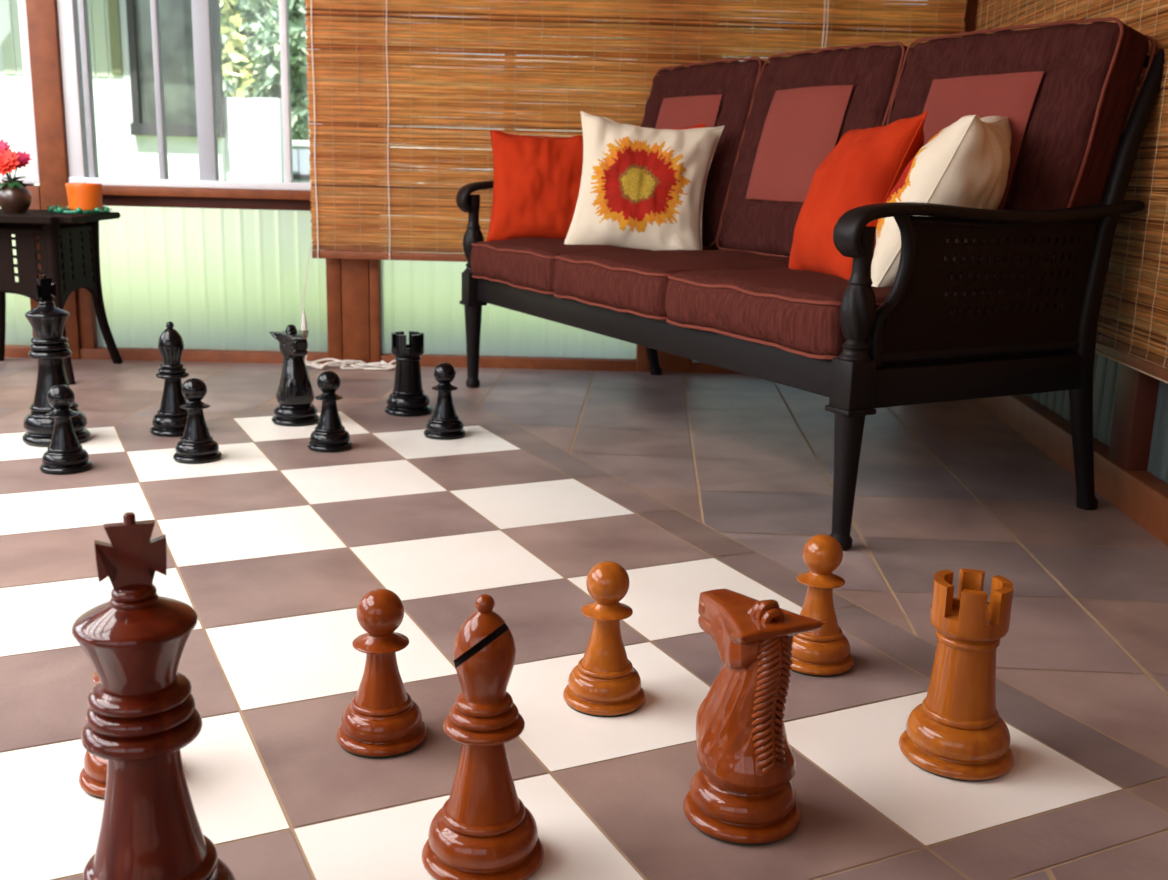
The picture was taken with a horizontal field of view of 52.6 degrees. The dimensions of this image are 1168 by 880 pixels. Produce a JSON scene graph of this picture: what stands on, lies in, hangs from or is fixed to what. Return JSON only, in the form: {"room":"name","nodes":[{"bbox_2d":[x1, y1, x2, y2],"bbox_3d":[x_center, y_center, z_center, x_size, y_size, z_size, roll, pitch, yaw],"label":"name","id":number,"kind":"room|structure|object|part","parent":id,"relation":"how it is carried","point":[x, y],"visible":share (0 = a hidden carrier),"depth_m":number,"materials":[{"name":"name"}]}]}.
{"room":"sunroom","nodes":[
{"label":"sunroom","id":0,"kind":"room"},
{"bbox_2d":[0,0,992,372],"bbox_3d":[-1.166,-1.448,4.295,5.300,2.350,0.165,1,13,-1],"label":"wall","id":1,"kind":"structure","parent":0,"point":[227,267],"depth_m":4.48,"materials":[{"name":"pale green painted wood boards"},{"name":"orange brown stained timber"}]},
{"bbox_3d":[-2.956,-0.640,4.450,1.762,0.555,0.007,1,13,-1],"label":"corrugated panel","id":2,"kind":"part","parent":1,"relation":"part of","materials":[{"name":"green plastic"}]},
{"bbox_2d":[0,0,38,183],"bbox_3d":[-2.847,-1.655,4.203,1.728,1.412,0.070,1,13,-1],"label":"window","id":3,"kind":"structure","parent":1,"relation":"in","point":[34,178],"depth_m":4.29,"materials":[{"name":"white"}]},
{"bbox_3d":[-2.043,-0.635,4.474,0.066,0.640,0.130,1,13,-1],"label":"post","id":4,"kind":"part","parent":1,"relation":"part of","materials":[{"name":"brown wood"}]},
{"bbox_3d":[-1.940,-1.325,4.317,0.102,2.060,0.130,1,13,-1],"label":"post","id":5,"kind":"part","parent":1,"relation":"part of","materials":[{"name":"brown wood"}]},
{"bbox_3d":[-1.880,-0.614,4.490,0.050,0.600,0.115,1,13,-1],"label":"post","id":6,"kind":"part","parent":1,"relation":"part of","materials":[{"name":"brown wood"}]},
{"bbox_3d":[-1.430,-0.922,4.401,0.940,0.033,0.145,1,13,-1],"label":"sill","id":7,"kind":"part","parent":1,"relation":"part of","materials":[{"name":"brown wood"}]},
{"bbox_2d":[57,0,320,190],"bbox_3d":[-1.410,-1.625,4.236,0.938,1.412,0.070,1,13,-1],"label":"window","id":8,"kind":"structure","parent":1,"relation":"in","point":[73,20],"depth_m":4.31,"materials":[{"name":"white"}]},
{"bbox_3d":[-1.431,-0.891,4.431,0.940,0.040,0.100,1,13,-1],"label":"sill","id":9,"kind":"part","parent":1,"relation":"part of","materials":[{"name":"brown wood"}]},
{"bbox_3d":[-1.413,-0.608,4.485,0.890,0.555,0.007,1,13,-1],"label":"corrugated panel","id":10,"kind":"part","parent":1,"relation":"part of","materials":[{"name":"green plastic"}]},
{"bbox_3d":[-0.852,-1.302,4.342,0.198,2.060,0.130,1,13,-1],"label":"post","id":11,"kind":"part","parent":1,"relation":"part of","materials":[{"name":"brown wood"}]},
{"bbox_2d":[5,345,741,373],"bbox_3d":[-1.197,-0.275,4.567,5.300,0.140,0.103,1,13,-1],"label":"baseboard","id":12,"kind":"structure","parent":1,"relation":"attached to","point":[11,351],"depth_m":4.52,"materials":[{"name":"brown wood"}]},
{"bbox_3d":[-0.281,-0.585,4.511,0.982,0.555,0.007,1,13,-1],"label":"corrugated panel","id":13,"kind":"part","parent":1,"relation":"part of","materials":[{"name":"green plastic"}]},
{"bbox_2d":[377,21,645,193],"bbox_3d":[-0.255,-1.601,4.263,0.978,1.412,0.070,1,13,-1],"label":"window","id":14,"kind":"structure","parent":1,"relation":"in","point":[638,21],"depth_m":4.33,"materials":[{"name":"white"}]},
{"bbox_2d":[305,0,966,261],"bbox_3d":[0.188,-1.473,4.195,2.346,1.698,0.021,1,13,-1],"label":"bamboo blind","id":15,"kind":"object","parent":1,"relation":"attached to","point":[441,89],"visible":0.45,"depth_m":4.22,"materials":[{"name":"beige wood"}]},
{"bbox_2d":[301,244,310,362],"bbox_3d":[-1.027,-0.503,4.375,0.044,0.441,0.024,1,13,-1],"label":"cord tassel","id":16,"kind":"object","parent":15,"relation":"hanging from","point":[303,321],"visible":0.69,"depth_m":4.38,"materials":[{"name":"beige fabric"}]},
{"bbox_3d":[-0.958,-1.493,4.162,0.008,1.692,0.004,1,13,-1],"label":"lift cord","id":17,"kind":"part","parent":15,"relation":"part of","materials":[{"name":"white fabric"}]},
{"bbox_3d":[-0.695,-1.488,4.168,0.007,1.692,0.003,1,13,-1],"label":"lift cord","id":18,"kind":"part","parent":15,"relation":"part of","materials":[{"name":"white fabric"}]},
{"bbox_3d":[0.167,-0.662,4.385,2.338,0.028,0.012,1,13,-1],"label":"rail","id":19,"kind":"part","parent":15,"relation":"part of","materials":[{"name":"brown wood"}]},
{"bbox_2d":[822,0,828,47],"bbox_3d":[0.863,-1.829,4.102,0.020,0.900,0.003,1,13,-1],"label":"blind pull cord","id":20,"kind":"object","parent":15,"relation":"hanging from","point":[824,0],"visible":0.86,"depth_m":4.18,"materials":[{"name":"beige fabric"}]},
{"bbox_3d":[0.857,-1.829,4.102,0.008,0.900,0.003,1,13,-1],"label":"cord","id":21,"kind":"part","parent":20,"relation":"part of","materials":[{"name":"white fabric"}]},
{"bbox_3d":[0.869,-1.828,4.102,0.008,0.900,0.003,1,13,-1],"label":"cord","id":22,"kind":"part","parent":20,"relation":"part of","materials":[{"name":"beige fabric"}]},
{"bbox_3d":[0.332,-1.278,4.369,0.212,2.060,0.130,1,13,-1],"label":"post","id":23,"kind":"part","parent":1,"relation":"part of","materials":[{"name":"brown wood"}]},
{"bbox_3d":[1.379,-1.256,4.393,0.198,2.060,0.130,1,13,-1],"label":"post","id":24,"kind":"part","parent":1,"relation":"part of","materials":[{"name":"brown wood"}]},
{"bbox_2d":[0,357,1167,879],"bbox_3d":[-1.171,0.333,1.805,5.250,0.001,5.578,1,13,-1],"label":"floor","id":25,"kind":"structure","parent":0,"point":[693,484],"depth_m":2.09,"materials":[{"name":"brown tile"}]},
{"bbox_2d":[22,275,90,446],"bbox_3d":[-1.426,-0.217,3.161,0.171,0.448,0.171,7,14,23],"label":"king","id":26,"kind":"object","parent":25,"relation":"on","point":[47,321],"visible":0.9,"depth_m":3.13,"materials":[{"name":"black wood"}]},
{"bbox_3d":[-1.423,-0.314,3.139,0.108,0.082,0.108,7,14,23],"label":"crown","id":27,"kind":"part","parent":26,"relation":"part of","materials":[{"name":"black wood"}]},
{"bbox_3d":[-1.427,-0.161,3.174,0.104,0.126,0.104,7,14,23],"label":"stem","id":28,"kind":"part","parent":26,"relation":"part of","materials":[{"name":"black wood"}]},
{"bbox_2d":[0,209,122,383],"bbox_3d":[-1.952,-0.511,4.145,0.530,0.563,0.530,1,13,-1],"label":"side table","id":29,"kind":"object","parent":25,"relation":"on","point":[69,252],"visible":0.94,"depth_m":3.99,"materials":[{"name":"dark brown stained wood"}]},
{"bbox_3d":[-2.152,-0.550,4.328,0.106,0.547,0.050,11,16,35],"label":"leg","id":30,"kind":"part","parent":29,"relation":"part of","materials":[{"name":"black wood"}]},
{"bbox_2d":[0,139,31,212],"bbox_3d":[-1.963,-0.898,4.018,0.167,0.249,0.147,1,13,-1],"label":"flower vase","id":31,"kind":"object","parent":29,"relation":"on","point":[15,197],"visible":1,"depth_m":3.99,"materials":[{"name":"brown"}]},
{"bbox_3d":[-1.984,-0.974,3.989,0.110,0.088,0.062,1,13,-1],"label":"flower","id":32,"kind":"part","parent":31,"relation":"part of","materials":[{"name":"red plant"}]},
{"bbox_3d":[-1.950,-0.933,3.968,0.116,0.093,0.066,1,13,-1],"label":"flower","id":33,"kind":"part","parent":31,"relation":"part of","materials":[{"name":"red plant"}]},
{"bbox_3d":[-1.921,-0.955,4.027,0.080,0.064,0.045,1,13,-1],"label":"flower","id":34,"kind":"part","parent":31,"relation":"part of","materials":[{"name":"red plant"}]},
{"bbox_3d":[-1.754,-0.456,3.966,0.106,0.547,0.050,11,16,35],"label":"leg","id":35,"kind":"part","parent":29,"relation":"part of","materials":[{"name":"black wood"}]},
{"bbox_2d":[46,204,111,213],"bbox_3d":[-1.777,-0.816,4.168,0.247,0.030,0.233,1,13,-1],"label":"wreath","id":36,"kind":"object","parent":29,"relation":"on","point":[54,209],"visible":0.88,"depth_m":4.11,"materials":[{"name":"green plant"}]},
{"bbox_2d":[65,182,101,209],"bbox_3d":[-1.761,-0.861,4.171,0.120,0.099,0.120,1,13,-1],"label":"candle","id":37,"kind":"object","parent":29,"relation":"on","point":[86,196],"visible":0.8,"depth_m":4.13,"materials":[{"name":"orange wax"}]},
{"bbox_3d":[-1.760,-0.542,4.337,0.106,0.547,0.050,-9,16,-37],"label":"leg","id":38,"kind":"part","parent":29,"relation":"part of","materials":[{"name":"black wood"}]},
{"bbox_2d":[39,384,92,474],"bbox_3d":[-1.277,-0.032,2.899,0.121,0.212,0.121,13,17,40],"label":"pawn","id":39,"kind":"object","parent":25,"relation":"on","point":[64,455],"visible":1,"depth_m":2.88,"materials":[{"name":"black wood"}]},
{"bbox_3d":[-1.277,-0.022,2.902,0.070,0.078,0.070,-5,14,-25],"label":"stem","id":40,"kind":"part","parent":39,"relation":"part of","materials":[{"name":"black wood"}]},
{"bbox_2d":[79,672,106,798],"bbox_3d":[-0.565,0.319,1.460,0.121,0.212,0.121,13,17,40],"label":"pawn","id":41,"kind":"object","parent":25,"relation":"on","point":[93,776],"visible":0.07,"depth_m":1.43,"materials":[{"name":"brown wood"}]},
{"bbox_2d":[72,512,235,879],"bbox_3d":[-0.413,0.283,1.108,0.171,0.448,0.171,-4,14,-22],"label":"king","id":42,"kind":"object","parent":25,"relation":"on","point":[141,712],"visible":1,"depth_m":1.07,"materials":[{"name":"brown wood"}]},
{"bbox_3d":[-0.410,0.187,1.086,0.108,0.082,0.108,-4,14,-22],"label":"crown","id":43,"kind":"part","parent":42,"relation":"part of","materials":[{"name":"red wood"}]},
{"bbox_3d":[-0.414,0.340,1.121,0.104,0.126,0.104,-4,14,-22],"label":"stem","id":44,"kind":"part","parent":42,"relation":"part of","materials":[{"name":"red wood"}]},
{"bbox_2d":[150,321,188,436],"bbox_3d":[-1.151,-0.175,3.308,0.137,0.314,0.137,3,13,5],"label":"bishop","id":45,"kind":"object","parent":25,"relation":"on","point":[170,420],"visible":0.9,"depth_m":3.28,"materials":[{"name":"black wood"}]},
{"bbox_3d":[-1.152,-0.129,3.319,0.082,0.092,0.082,3,13,5],"label":"stem","id":46,"kind":"part","parent":45,"relation":"part of","materials":[{"name":"black wood"}]},
{"bbox_2d":[173,378,221,463],"bbox_3d":[-0.995,-0.055,3.032,0.121,0.212,0.121,1,13,-4],"label":"pawn","id":47,"kind":"object","parent":25,"relation":"on","point":[196,445],"visible":1,"depth_m":3.01,"materials":[{"name":"black wood"}]},
{"bbox_3d":[-0.996,-0.045,3.034,0.070,0.078,0.070,-5,14,-25],"label":"stem","id":48,"kind":"part","parent":47,"relation":"part of","materials":[{"name":"black wood"}]},
{"bbox_2d":[269,324,318,426],"bbox_3d":[-0.848,-0.191,3.474,0.141,0.287,0.163,-5,14,-25],"label":"knight","id":49,"kind":"object","parent":25,"relation":"on","point":[295,394],"visible":1,"depth_m":3.45,"materials":[{"name":"black wood"}]},
{"bbox_2d":[307,370,352,452],"bbox_3d":[-0.686,-0.082,3.186,0.121,0.212,0.121,1,13,-4],"label":"pawn","id":50,"kind":"object","parent":25,"relation":"on","point":[329,435],"visible":1,"depth_m":3.16,"materials":[{"name":"black wood"}]},
{"bbox_3d":[-0.686,-0.072,3.188,0.070,0.078,0.070,-5,14,-25],"label":"stem","id":51,"kind":"part","parent":50,"relation":"part of","materials":[{"name":"black wood"}]},
{"bbox_2d":[306,358,395,369],"bbox_3d":[-0.881,-0.286,4.428,0.376,0.038,0.076,1,13,-1],"label":"cord tangle","id":52,"kind":"object","parent":25,"relation":"on","point":[362,365],"visible":0.94,"depth_m":4.42,"materials":[{"name":"beige fabric"}]},
{"bbox_2d":[336,588,426,758],"bbox_3d":[-0.270,0.300,1.576,0.121,0.212,0.121,-9,17,-38],"label":"pawn","id":53,"kind":"object","parent":25,"relation":"on","point":[382,720],"visible":1,"depth_m":1.55,"materials":[{"name":"orange wood"}]},
{"bbox_3d":[-0.271,0.310,1.579,0.070,0.078,0.070,12,17,40],"label":"stem","id":54,"kind":"part","parent":53,"relation":"part of","materials":[{"name":"orange wood"}]},
{"bbox_2d":[384,331,431,416],"bbox_3d":[-0.545,-0.207,3.663,0.149,0.248,0.149,-5,14,-25],"label":"chess rook","id":55,"kind":"object","parent":25,"relation":"on","point":[408,398],"visible":1,"depth_m":3.63,"materials":[{"name":"black wood"}]},
{"bbox_2d":[424,362,465,439],"bbox_3d":[-0.396,-0.116,3.364,0.121,0.212,0.121,1,13,-4],"label":"pawn","id":56,"kind":"object","parent":25,"relation":"on","point":[444,424],"visible":1,"depth_m":3.34,"materials":[{"name":"black wood"}]},
{"bbox_3d":[-0.396,-0.106,3.366,0.070,0.078,0.070,-5,14,-25],"label":"stem","id":57,"kind":"part","parent":56,"relation":"part of","materials":[{"name":"black wood"}]},
{"bbox_2d":[422,594,543,879],"bbox_3d":[-0.109,0.317,1.293,0.137,0.314,0.137,-5,14,-25],"label":"bishop","id":58,"kind":"object","parent":25,"relation":"on","point":[483,831],"visible":1,"depth_m":1.27,"materials":[{"name":"brown wood"}]},
{"bbox_3d":[-0.111,0.363,1.303,0.082,0.092,0.082,-5,14,-25],"label":"stem","id":59,"kind":"part","parent":58,"relation":"part of","materials":[{"name":"orange wood"}]},
{"bbox_2d":[563,561,645,716],"bbox_3d":[0.032,0.277,1.709,0.121,0.212,0.121,1,13,-4],"label":"pawn","id":60,"kind":"object","parent":25,"relation":"on","point":[604,683],"visible":1,"depth_m":1.69,"materials":[{"name":"orange wood"}]},
{"bbox_3d":[0.032,0.287,1.711,0.070,0.078,0.070,4,13,12],"label":"stem","id":61,"kind":"part","parent":60,"relation":"part of","materials":[{"name":"brown wood"}]},
{"bbox_2d":[683,589,827,844],"bbox_3d":[0.189,0.312,1.409,0.141,0.287,0.163,-5,14,-25],"label":"knight","id":62,"kind":"object","parent":25,"relation":"on","point":[742,792],"visible":1,"depth_m":1.36,"materials":[{"name":"brown wood"}]},
{"bbox_2d":[456,17,1164,550],"bbox_3d":[0.431,-0.555,3.357,0.895,1.113,2.028,-5,15,-28],"label":"sofa","id":63,"kind":"object","parent":25,"relation":"on","point":[989,322],"visible":0.82,"depth_m":2.66,"materials":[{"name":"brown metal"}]},
{"bbox_3d":[-0.384,-0.379,4.092,0.074,0.398,0.074,-5,15,-28],"label":"leg","id":64,"kind":"part","parent":63,"relation":"part of","materials":[{"name":"black wood"}]},
{"bbox_3d":[-0.375,-0.700,4.018,0.073,0.264,0.073,-5,15,-28],"label":"arm post","id":65,"kind":"part","parent":63,"relation":"part of","materials":[{"name":"black wood"}]},
{"bbox_3d":[-0.052,-0.858,4.157,0.837,0.119,0.072,-5,15,-28],"label":"armrest","id":66,"kind":"part","parent":63,"relation":"part of","materials":[{"name":"black wood"}]},
{"bbox_2d":[486,130,582,240],"bbox_3d":[-0.132,-0.842,3.960,0.384,0.379,0.149,2,13,3],"label":"throw pillow","id":67,"kind":"object","parent":63,"relation":"on","point":[536,186],"visible":0.74,"depth_m":3.92,"materials":[{"name":"orange fabric"}]},
{"bbox_2d":[470,237,713,291],"bbox_3d":[0.048,-0.583,3.894,0.694,0.152,0.611,-5,15,-28],"label":"seat cushion","id":68,"kind":"object","parent":63,"relation":"on","point":[526,264],"depth_m":3.70,"materials":[{"name":"red fabric"}]},
{"bbox_2d":[564,111,723,250],"bbox_3d":[0.180,-0.781,3.681,0.496,0.473,0.182,2,13,2],"label":"throw pillow","id":69,"kind":"object","parent":63,"relation":"on","point":[641,187],"visible":0.93,"depth_m":3.63,"materials":[{"name":"beige fabric"}]},
{"bbox_3d":[0.275,-0.757,4.362,0.191,1.045,0.044,-5,15,-28],"label":"leg","id":70,"kind":"part","parent":63,"relation":"part of","materials":[{"name":"black wood"}]},
{"bbox_3d":[0.096,-0.323,3.230,0.035,0.090,1.894,-5,15,-28],"label":"rail","id":71,"kind":"part","parent":63,"relation":"part of","materials":[{"name":"black wood"}]},
{"bbox_2d":[553,250,789,316],"bbox_3d":[0.340,-0.454,3.365,0.694,0.153,0.616,-5,15,-28],"label":"seat cushion","id":72,"kind":"object","parent":63,"relation":"on","point":[617,283],"depth_m":3.19,"materials":[{"name":"red fabric"}]},
{"bbox_2d":[670,124,704,129],"bbox_3d":[0.193,-0.854,3.880,0.384,0.363,0.164,12,17,38],"label":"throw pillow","id":73,"kind":"object","parent":63,"relation":"on","point":[698,125],"visible":0.02,"depth_m":3.79,"materials":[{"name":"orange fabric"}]},
{"bbox_3d":[0.309,-0.983,3.938,0.022,0.330,0.350,11,7,-30],"label":"inset panel","id":74,"kind":"part","parent":63,"relation":"part of","materials":[{"name":"red fabric"}]},
{"bbox_2d":[640,60,767,249],"bbox_3d":[0.370,-0.954,3.979,0.172,0.610,0.625,11,7,-30],"label":"cushion","id":75,"kind":"object","parent":63,"relation":"on","point":[719,93],"depth_m":3.77,"materials":[{"name":"red fabric"}]},
{"bbox_3d":[0.605,-0.851,3.397,0.023,0.330,0.350,11,7,-30],"label":"inset panel","id":76,"kind":"part","parent":63,"relation":"part of","materials":[{"name":"red fabric"}]},
{"bbox_2d":[719,45,907,256],"bbox_3d":[0.669,-0.821,3.439,0.171,0.610,0.618,11,7,-30],"label":"cushion","id":77,"kind":"object","parent":63,"relation":"on","point":[800,106],"depth_m":3.40,"materials":[{"name":"red fabric"}]},
{"bbox_3d":[0.538,0.031,2.419,0.074,0.398,0.074,-5,15,-28],"label":"leg","id":78,"kind":"part","parent":63,"relation":"part of","materials":[{"name":"black wood"}]},
{"bbox_3d":[0.546,-0.289,2.345,0.073,0.264,0.073,-5,15,-28],"label":"arm post","id":79,"kind":"part","parent":63,"relation":"part of","materials":[{"name":"black wood"}]},
{"bbox_2d":[788,111,927,279],"bbox_3d":[0.649,-0.573,2.857,0.250,0.421,0.421,-3,14,-18],"label":"throw pillow","id":80,"kind":"object","parent":63,"relation":"on","point":[864,167],"visible":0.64,"depth_m":2.73,"materials":[{"name":"orange fabric"}]},
{"bbox_2d":[665,267,1054,355],"bbox_3d":[0.639,-0.319,2.820,0.698,0.152,0.650,-5,15,-28],"label":"seat cushion","id":81,"kind":"object","parent":63,"relation":"on","point":[785,311],"depth_m":2.63,"materials":[{"name":"red fabric"}]},
{"bbox_2d":[871,114,1010,286],"bbox_3d":[0.814,-0.535,2.660,0.270,0.413,0.438,9,15,31],"label":"throw pillow","id":82,"kind":"object","parent":63,"relation":"on","point":[967,163],"visible":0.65,"depth_m":2.49,"materials":[{"name":"beige fabric"}]},
{"bbox_3d":[0.854,-0.131,2.553,0.650,0.080,0.036,-5,15,-28],"label":"rail","id":83,"kind":"part","parent":63,"relation":"part of","materials":[{"name":"black wood"}]},
{"bbox_3d":[0.913,-0.714,2.842,0.020,0.330,0.350,11,7,-30],"label":"inset panel","id":84,"kind":"part","parent":63,"relation":"part of","materials":[{"name":"red fabric"}]},
{"bbox_3d":[0.869,-0.448,2.484,0.837,0.119,0.072,-5,15,-28],"label":"armrest","id":85,"kind":"part","parent":63,"relation":"part of","materials":[{"name":"black wood"}]},
{"bbox_3d":[0.865,-0.327,2.511,0.607,0.274,0.008,-5,15,-28],"label":"arm panel","id":86,"kind":"part","parent":63,"relation":"part of","materials":[{"name":"black"}]},
{"bbox_3d":[0.868,-0.330,2.512,0.610,0.304,0.024,-5,15,-28],"label":"panel frame","id":87,"kind":"part","parent":63,"relation":"part of","materials":[{"name":"black wood"}]},
{"bbox_2d":[889,22,1148,291],"bbox_3d":[0.976,-0.684,2.884,0.172,0.610,0.660,11,7,-30],"label":"cushion","id":88,"kind":"object","parent":63,"relation":"on","point":[1065,91],"depth_m":2.64,"materials":[{"name":"red fabric"}]},
{"bbox_3d":[1.196,-0.346,2.689,0.191,1.045,0.044,-5,15,-28],"label":"leg","id":89,"kind":"part","parent":63,"relation":"part of","materials":[{"name":"black wood"}]},
{"bbox_3d":[0.765,-0.823,3.475,0.151,0.521,1.955,-5,15,-28],"label":"frame","id":90,"kind":"part","parent":63,"relation":"part of","materials":[{"name":"brown metal"}]},
{"bbox_2d":[791,534,853,676],"bbox_3d":[0.370,0.251,1.861,0.121,0.212,0.121,3,13,7],"label":"pawn","id":91,"kind":"object","parent":25,"relation":"on","point":[824,651],"visible":0.82,"depth_m":1.84,"materials":[{"name":"brown wood"}]},
{"bbox_3d":[0.370,0.261,1.864,0.070,0.078,0.070,-4,14,-22],"label":"stem","id":92,"kind":"part","parent":91,"relation":"part of","materials":[{"name":"brown wood"}]},
{"bbox_2d":[899,568,1013,781],"bbox_3d":[0.503,0.304,1.565,0.149,0.248,0.149,-5,14,-25],"label":"chess rook","id":93,"kind":"object","parent":25,"relation":"on","point":[958,732],"visible":1,"depth_m":1.53,"materials":[{"name":"orange wood"}]},
{"bbox_2d":[996,0,1167,483],"bbox_3d":[1.311,-0.625,1.673,0.151,2.650,5.700,2,13,4],"label":"wall","id":94,"kind":"structure","parent":0,"point":[1130,406],"depth_m":2.80,"materials":[{"name":"wood"}]},
{"bbox_2d":[973,394,1167,545],"bbox_3d":[1.245,0.355,1.902,0.082,0.155,5.500,2,13,4],"label":"baseboard","id":95,"kind":"structure","parent":94,"relation":"attached to","point":[1141,496],"depth_m":2.96,"materials":[{"name":"brown wood"}]},
{"bbox_2d":[975,0,1167,383],"bbox_3d":[1.249,-0.938,2.140,0.013,1.759,4.348,2,13,4],"label":"bamboo blind","id":96,"kind":"object","parent":94,"relation":"attached to","point":[1140,307],"visible":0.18,"depth_m":2.70,"materials":[{"name":"beige wood"}]},
{"bbox_3d":[1.228,-0.096,2.335,0.012,0.028,4.340,2,13,4],"label":"rail","id":97,"kind":"part","parent":96,"relation":"part of","materials":[{"name":"brown wood"}]},
{"bbox_3d":[1.268,0.156,1.844,0.006,0.290,5.480,2,13,4],"label":"corrugated panel","id":98,"kind":"part","parent":94,"relation":"part of","materials":[{"name":"green plastic"}]},
{"bbox_3d":[1.323,-0.077,2.815,0.075,0.290,0.120,2,13,4],"label":"post","id":99,"kind":"part","parent":94,"relation":"part of","materials":[{"name":"brown wood"}]},
{"label":"outside","id":100,"kind":"structure","parent":0,"visible":0},
{"bbox_3d":[-1.056,-2.738,15.919,30.000,0.240,20.700,1,13,-1],"label":"ground","id":101,"kind":"structure","parent":100,"visible":0},
{"bbox_2d":[0,0,225,184],"bbox_3d":[-6.492,-2.969,8.837,7.600,3.120,2.000,1,13,-1],"label":"house","id":102,"kind":"structure","parent":101,"relation":"on","point":[120,32],"depth_m":9.05,"materials":[{"name":"white paint"}]},
{"bbox_3d":[-3.122,-3.062,9.016,0.580,1.310,0.010,1,13,-1],"label":"pane","id":103,"kind":"part","parent":102,"relation":"part of","materials":[{"name":"clear glass"}]},
{"bbox_2d":[220,0,263,97],"bbox_3d":[-3.895,-4.595,12.906,3.403,4.601,3.099,1,13,-4],"label":"tree","id":104,"kind":"object","parent":101,"relation":"on","point":[235,43],"visible":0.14,"depth_m":12.16,"materials":[{"name":"green plant"}]},
{"bbox_2d":[224,97,283,181],"bbox_3d":[-2.616,-2.049,9.378,0.460,1.280,0.120,1,13,-1],"label":"wall","id":105,"kind":"structure","parent":101,"relation":"on","point":[253,140],"depth_m":9.25,"materials":[{"name":"white paint"}]},
{"bbox_2d":[232,0,419,181],"bbox_3d":[-2.537,-3.695,11.805,1.910,3.421,1.501,4,13,11],"label":"tree","id":106,"kind":"object","parent":101,"relation":"on","point":[266,40],"visible":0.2,"depth_m":11.46,"materials":[{"name":"green plant"}]},
{"bbox_2d":[292,140,493,185],"bbox_3d":[-0.933,-2.002,9.876,3.100,1.050,0.071,1,13,-1],"label":"fence","id":107,"kind":"object","parent":101,"relation":"on","point":[301,167],"visible":0.02,"depth_m":9.78,"materials":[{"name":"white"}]},
{"bbox_3d":[-0.929,-2.150,9.828,3.100,0.040,0.013,1,13,-1],"label":"cross rail","id":108,"kind":"part","parent":107,"relation":"part of","materials":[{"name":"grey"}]},
{"bbox_3d":[-0.922,-2.417,9.785,3.100,0.050,0.060,1,13,-1],"label":"rail","id":109,"kind":"part","parent":107,"relation":"part of","materials":[{"name":"white"}]},
{"bbox_2d":[572,1,769,105],"bbox_3d":[0.882,-3.461,12.760,2.393,3.004,2.610,1,13,-1],"label":"shrub","id":110,"kind":"object","parent":101,"relation":"on","point":[749,1],"visible":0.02,"depth_m":12.04,"materials":[{"name":"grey plant"}]}
]}

